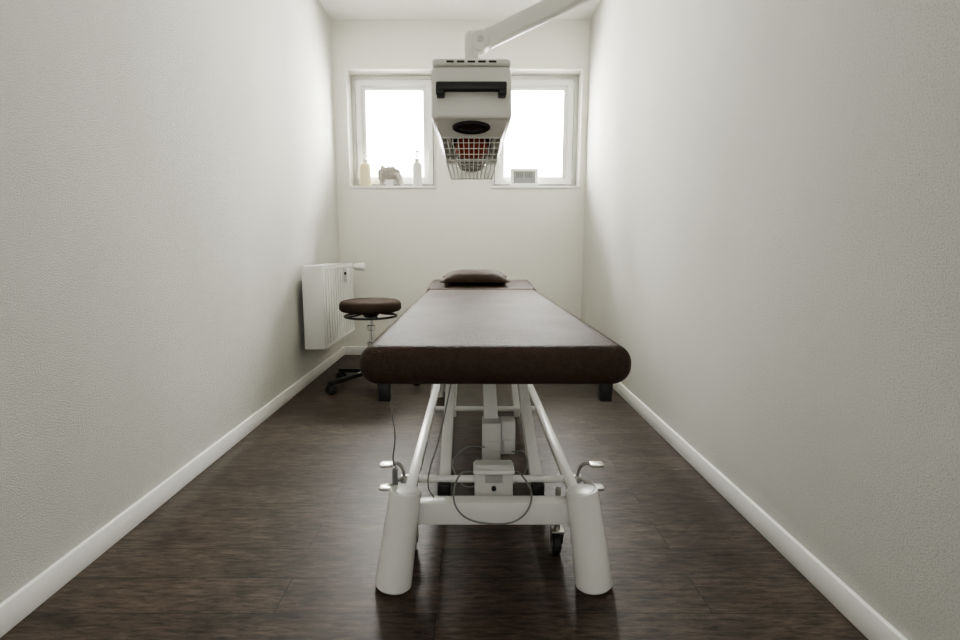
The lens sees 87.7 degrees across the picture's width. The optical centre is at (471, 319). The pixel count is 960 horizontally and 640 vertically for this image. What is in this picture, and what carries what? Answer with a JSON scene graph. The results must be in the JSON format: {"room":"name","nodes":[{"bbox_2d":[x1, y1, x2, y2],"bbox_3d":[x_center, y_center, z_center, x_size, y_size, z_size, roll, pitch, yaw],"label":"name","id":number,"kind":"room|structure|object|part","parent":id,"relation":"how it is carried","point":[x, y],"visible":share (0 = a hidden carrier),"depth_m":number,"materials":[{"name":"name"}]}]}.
{"room":"examination room","nodes":[
{"label":"examination room","id":0,"kind":"room"},
{"bbox_2d":[0,0,342,603],"bbox_3d":[-1.340,-0.747,1.723,0.200,3.000,5.820,0,8,0],"label":"wall","id":1,"kind":"structure","parent":0,"point":[168,173],"depth_m":1.87,"materials":[{"name":"paint"}]},
{"bbox_2d":[0,347,343,637],"bbox_3d":[-1.232,0.699,1.926,0.015,0.080,5.820,0,8,0],"label":"baseboard","id":2,"kind":"structure","parent":1,"relation":"attached to","point":[19,605],"depth_m":1.77,"materials":[{"name":"white wood"}]},
{"bbox_2d":[301,262,365,348],"bbox_3d":[-1.095,-0.153,4.027,0.289,0.595,0.994,0,8,0],"label":"radiator","id":3,"kind":"object","parent":1,"relation":"attached to","point":[324,286],"visible":1,"depth_m":3.61,"materials":[{"name":"white metal"}]},
{"bbox_2d":[301,262,352,266],"bbox_3d":[-1.123,-0.438,3.947,0.145,0.010,0.916,0,8,0],"label":"grille","id":4,"kind":"object","parent":3,"relation":"attached to","point":[336,264],"depth_m":3.85,"materials":[{"name":"white metal"}]},
{"bbox_3d":[-1.068,-0.145,3.989,0.036,0.589,0.900,0,8,0],"label":"panel","id":5,"kind":"part","parent":3,"relation":"part of","materials":[{"name":"white metal"}]},
{"bbox_2d":[0,355,867,639],"bbox_3d":[-0.100,0.779,1.998,2.680,0.100,6.340,0,8,0],"label":"floor","id":6,"kind":"structure","parent":0,"point":[279,537],"depth_m":1.66,"materials":[{"name":"brown wood"}]},
{"bbox_2d":[325,298,419,396],"bbox_3d":[-0.714,0.169,3.665,0.674,0.645,0.693,0,8,0],"label":"stool","id":7,"kind":"object","parent":6,"relation":"on","point":[370,308],"visible":0.63,"depth_m":3.50,"materials":[{"name":"brown leather"}]},
{"bbox_3d":[-0.735,-0.107,3.620,0.440,0.085,0.440,0,8,0],"label":"seat","id":8,"kind":"part","parent":7,"relation":"part of","materials":[{"name":"brown leather"}]},
{"bbox_2d":[360,280,630,594],"bbox_3d":[0.062,0.257,2.546,0.724,0.783,2.467,0,8,0],"label":"table","id":9,"kind":"object","parent":6,"relation":"on","point":[510,333],"visible":0.99,"depth_m":1.52,"materials":[{"name":"brown leather"}]},
{"bbox_3d":[-0.222,0.650,1.501,0.110,0.295,0.152,7,10,39],"label":"leg","id":10,"kind":"part","parent":9,"relation":"part of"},
{"bbox_3d":[-0.193,0.411,2.431,0.036,0.020,1.860,0,8,0],"label":"rail","id":11,"kind":"part","parent":9,"relation":"part of","materials":[{"name":"white metal"}]},
{"bbox_3d":[-0.221,0.379,3.418,0.110,0.298,0.168,-5,9,-30],"label":"leg","id":12,"kind":"part","parent":9,"relation":"part of","materials":[{"name":"white metal"}]},
{"bbox_3d":[-0.091,0.305,2.085,0.038,0.405,0.910,0,8,0],"label":"lift arm","id":13,"kind":"part","parent":9,"relation":"part of"},
{"bbox_3d":[-0.091,0.207,2.781,0.030,0.405,0.866,0,8,0],"label":"lift arm","id":14,"kind":"part","parent":9,"relation":"part of"},
{"bbox_2d":[440,269,509,284],"bbox_3d":[0.020,-0.298,3.452,0.464,0.098,0.305,0,8,0],"label":"pillow","id":15,"kind":"object","parent":9,"relation":"on","point":[465,276],"visible":1,"depth_m":3.33,"materials":[{"name":"brown leather"}]},
{"bbox_3d":[0.062,-0.011,2.241,0.724,0.105,1.938,0,8,0],"label":"mattress","id":16,"kind":"part","parent":9,"relation":"part of","materials":[{"name":"brown leather"}]},
{"bbox_3d":[0.215,0.207,2.781,0.030,0.405,0.866,0,8,0],"label":"lift arm","id":17,"kind":"part","parent":9,"relation":"part of"},
{"bbox_3d":[0.215,0.305,2.085,0.038,0.405,0.910,0,8,0],"label":"lift arm","id":18,"kind":"part","parent":9,"relation":"part of"},
{"bbox_3d":[0.317,0.411,2.431,0.036,0.020,1.860,0,8,0],"label":"rail","id":19,"kind":"part","parent":9,"relation":"part of","materials":[{"name":"white metal"}]},
{"bbox_3d":[0.352,0.650,1.501,0.110,0.295,0.152,-7,10,-39],"label":"leg","id":20,"kind":"part","parent":9,"relation":"part of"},
{"bbox_2d":[319,0,599,19],"bbox_3d":[-0.100,-2.290,1.567,2.680,0.100,6.340,0,8,0],"label":"ceiling","id":21,"kind":"structure","parent":0,"point":[335,9],"depth_m":4.19,"materials":[{"name":"paint"}]},
{"bbox_2d":[431,0,590,179],"bbox_3d":[0.444,-1.385,1.665,1.133,1.718,0.668,0,8,0],"label":"heat lamp","id":22,"kind":"object","parent":21,"relation":"hanging from","point":[471,111],"visible":1,"depth_m":1.53,"materials":[{"name":"white metal"}]},
{"bbox_3d":[-0.002,-0.903,1.751,0.090,0.211,0.090,0,8,0],"label":"swivel post","id":23,"kind":"part","parent":22,"relation":"part of","materials":[{"name":"white metal"}]},
{"bbox_2d":[434,120,508,163],"bbox_3d":[-0.002,-0.627,1.790,0.234,0.044,0.608,0,8,0],"label":"hood","id":24,"kind":"object","parent":22,"relation":"attached to","point":[473,132],"depth_m":1.56,"materials":[{"name":"white metal"}]},
{"bbox_2d":[450,138,492,141],"bbox_3d":[-0.002,-0.613,1.676,0.144,0.025,0.137,0,8,0],"label":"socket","id":25,"kind":"object","parent":22,"relation":"attached to","point":[454,139],"depth_m":1.64,"materials":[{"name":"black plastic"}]},
{"bbox_3d":[-0.002,-0.620,1.968,0.112,0.076,0.112,0,8,0],"label":"infrared bulb","id":26,"kind":"part","parent":22,"relation":"part of","materials":[{"name":"silver metal"}]},
{"bbox_3d":[-0.002,-0.600,1.824,0.112,0.076,0.112,0,8,0],"label":"infrared bulb","id":27,"kind":"part","parent":22,"relation":"part of","materials":[{"name":"silver metal"}]},
{"bbox_3d":[-0.002,-0.580,1.681,0.112,0.076,0.112,0,8,0],"label":"infrared bulb","id":28,"kind":"part","parent":22,"relation":"part of","materials":[{"name":"red glass"}]},
{"bbox_3d":[-0.002,-0.668,1.451,0.204,0.037,0.044,0,8,0],"label":"handle","id":29,"kind":"part","parent":22,"relation":"part of","materials":[{"name":"black plastic"}]},
{"bbox_3d":[0.483,-1.171,1.714,0.891,0.444,0.050,0,8,0],"label":"support arm","id":30,"kind":"part","parent":22,"relation":"part of","materials":[{"name":"white metal"}]},
{"bbox_2d":[331,20,589,346],"bbox_3d":[-0.100,-1.174,4.763,2.680,3.000,0.320,0,8,0],"label":"wall","id":31,"kind":"structure","parent":0,"point":[407,239],"depth_m":4.62,"materials":[{"name":"paint"}]},
{"bbox_2d":[344,347,366,354],"bbox_3d":[-0.100,0.295,4.800,2.250,0.080,0.015,0,8,0],"label":"baseboard","id":32,"kind":"structure","parent":31,"relation":"attached to","point":[347,350],"depth_m":4.79,"materials":[{"name":"white wood"}]},
{"bbox_2d":[350,186,436,187],"bbox_3d":[-0.723,-1.233,4.683,0.794,0.022,0.202,0,8,0],"label":"window sill","id":33,"kind":"structure","parent":31,"relation":"attached to","point":[350,186],"depth_m":4.58,"materials":[{"name":"white"}]},
{"bbox_2d":[360,151,371,185],"bbox_3d":[-0.985,-1.397,4.631,0.100,0.318,0.100,0,8,0],"label":"pump bottle","id":34,"kind":"object","parent":33,"relation":"on","point":[365,167],"visible":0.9,"depth_m":4.60,"materials":[{"name":"beige plastic"}]},
{"bbox_2d":[385,179,394,185],"bbox_3d":[-0.765,-1.274,4.665,0.074,0.065,0.070,0,8,0],"label":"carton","id":35,"kind":"object","parent":33,"relation":"on","point":[389,182],"visible":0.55,"depth_m":4.63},
{"bbox_2d":[378,165,402,185],"bbox_3d":[-0.758,-1.340,4.657,0.232,0.192,0.142,0,8,0],"label":"elephant figurine","id":36,"kind":"object","parent":33,"relation":"on","point":[388,172],"visible":0.94,"depth_m":4.61,"materials":[{"name":"grey ceramic"}]},
{"bbox_2d":[412,150,421,185],"bbox_3d":[-0.508,-1.402,4.630,0.088,0.328,0.088,0,8,0],"label":"pump bottle","id":37,"kind":"object","parent":33,"relation":"on","point":[417,167],"visible":0.89,"depth_m":4.60,"materials":[{"name":"white plastic"}]},
{"bbox_2d":[351,76,436,185],"bbox_3d":[-0.723,-1.756,4.686,0.796,1.022,0.151,0,8,0],"label":"window","id":38,"kind":"structure","parent":31,"relation":"in","point":[360,85],"depth_m":4.65,"materials":[{"name":"white plastic"}]},
{"bbox_3d":[-0.396,-1.503,4.672,0.028,0.144,0.053,0,8,0],"label":"handle","id":39,"kind":"part","parent":38,"relation":"part of","materials":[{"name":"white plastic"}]},
{"bbox_2d":[491,76,578,185],"bbox_3d":[0.579,-1.756,4.686,0.813,1.022,0.151,0,8,0],"label":"window","id":40,"kind":"structure","parent":31,"relation":"in","point":[568,84],"depth_m":4.67,"materials":[{"name":"white plastic"}]},
{"bbox_2d":[491,186,578,187],"bbox_3d":[0.579,-1.233,4.683,0.811,0.022,0.202,0,8,0],"label":"window sill","id":41,"kind":"structure","parent":31,"relation":"attached to","point":[491,186],"depth_m":4.58,"materials":[{"name":"white"}]},
{"bbox_2d":[510,169,537,185],"bbox_3d":[0.485,-1.325,4.665,0.256,0.168,0.086,0,8,0],"label":"station","id":42,"kind":"object","parent":41,"relation":"on","point":[518,177],"visible":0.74,"depth_m":4.64,"materials":[{"name":"white plastic"}]},
{"bbox_2d":[581,0,959,639],"bbox_3d":[1.140,-0.747,1.723,0.200,3.000,5.820,0,8,0],"label":"wall","id":43,"kind":"structure","parent":0,"point":[771,245],"depth_m":1.56,"materials":[{"name":"paint"}]},
{"bbox_2d":[613,382,907,639],"bbox_3d":[1.032,0.699,1.926,0.015,0.080,5.820,0,8,0],"label":"baseboard","id":44,"kind":"structure","parent":43,"relation":"attached to","point":[870,623],"depth_m":1.65,"materials":[{"name":"white wood"}]}
]}

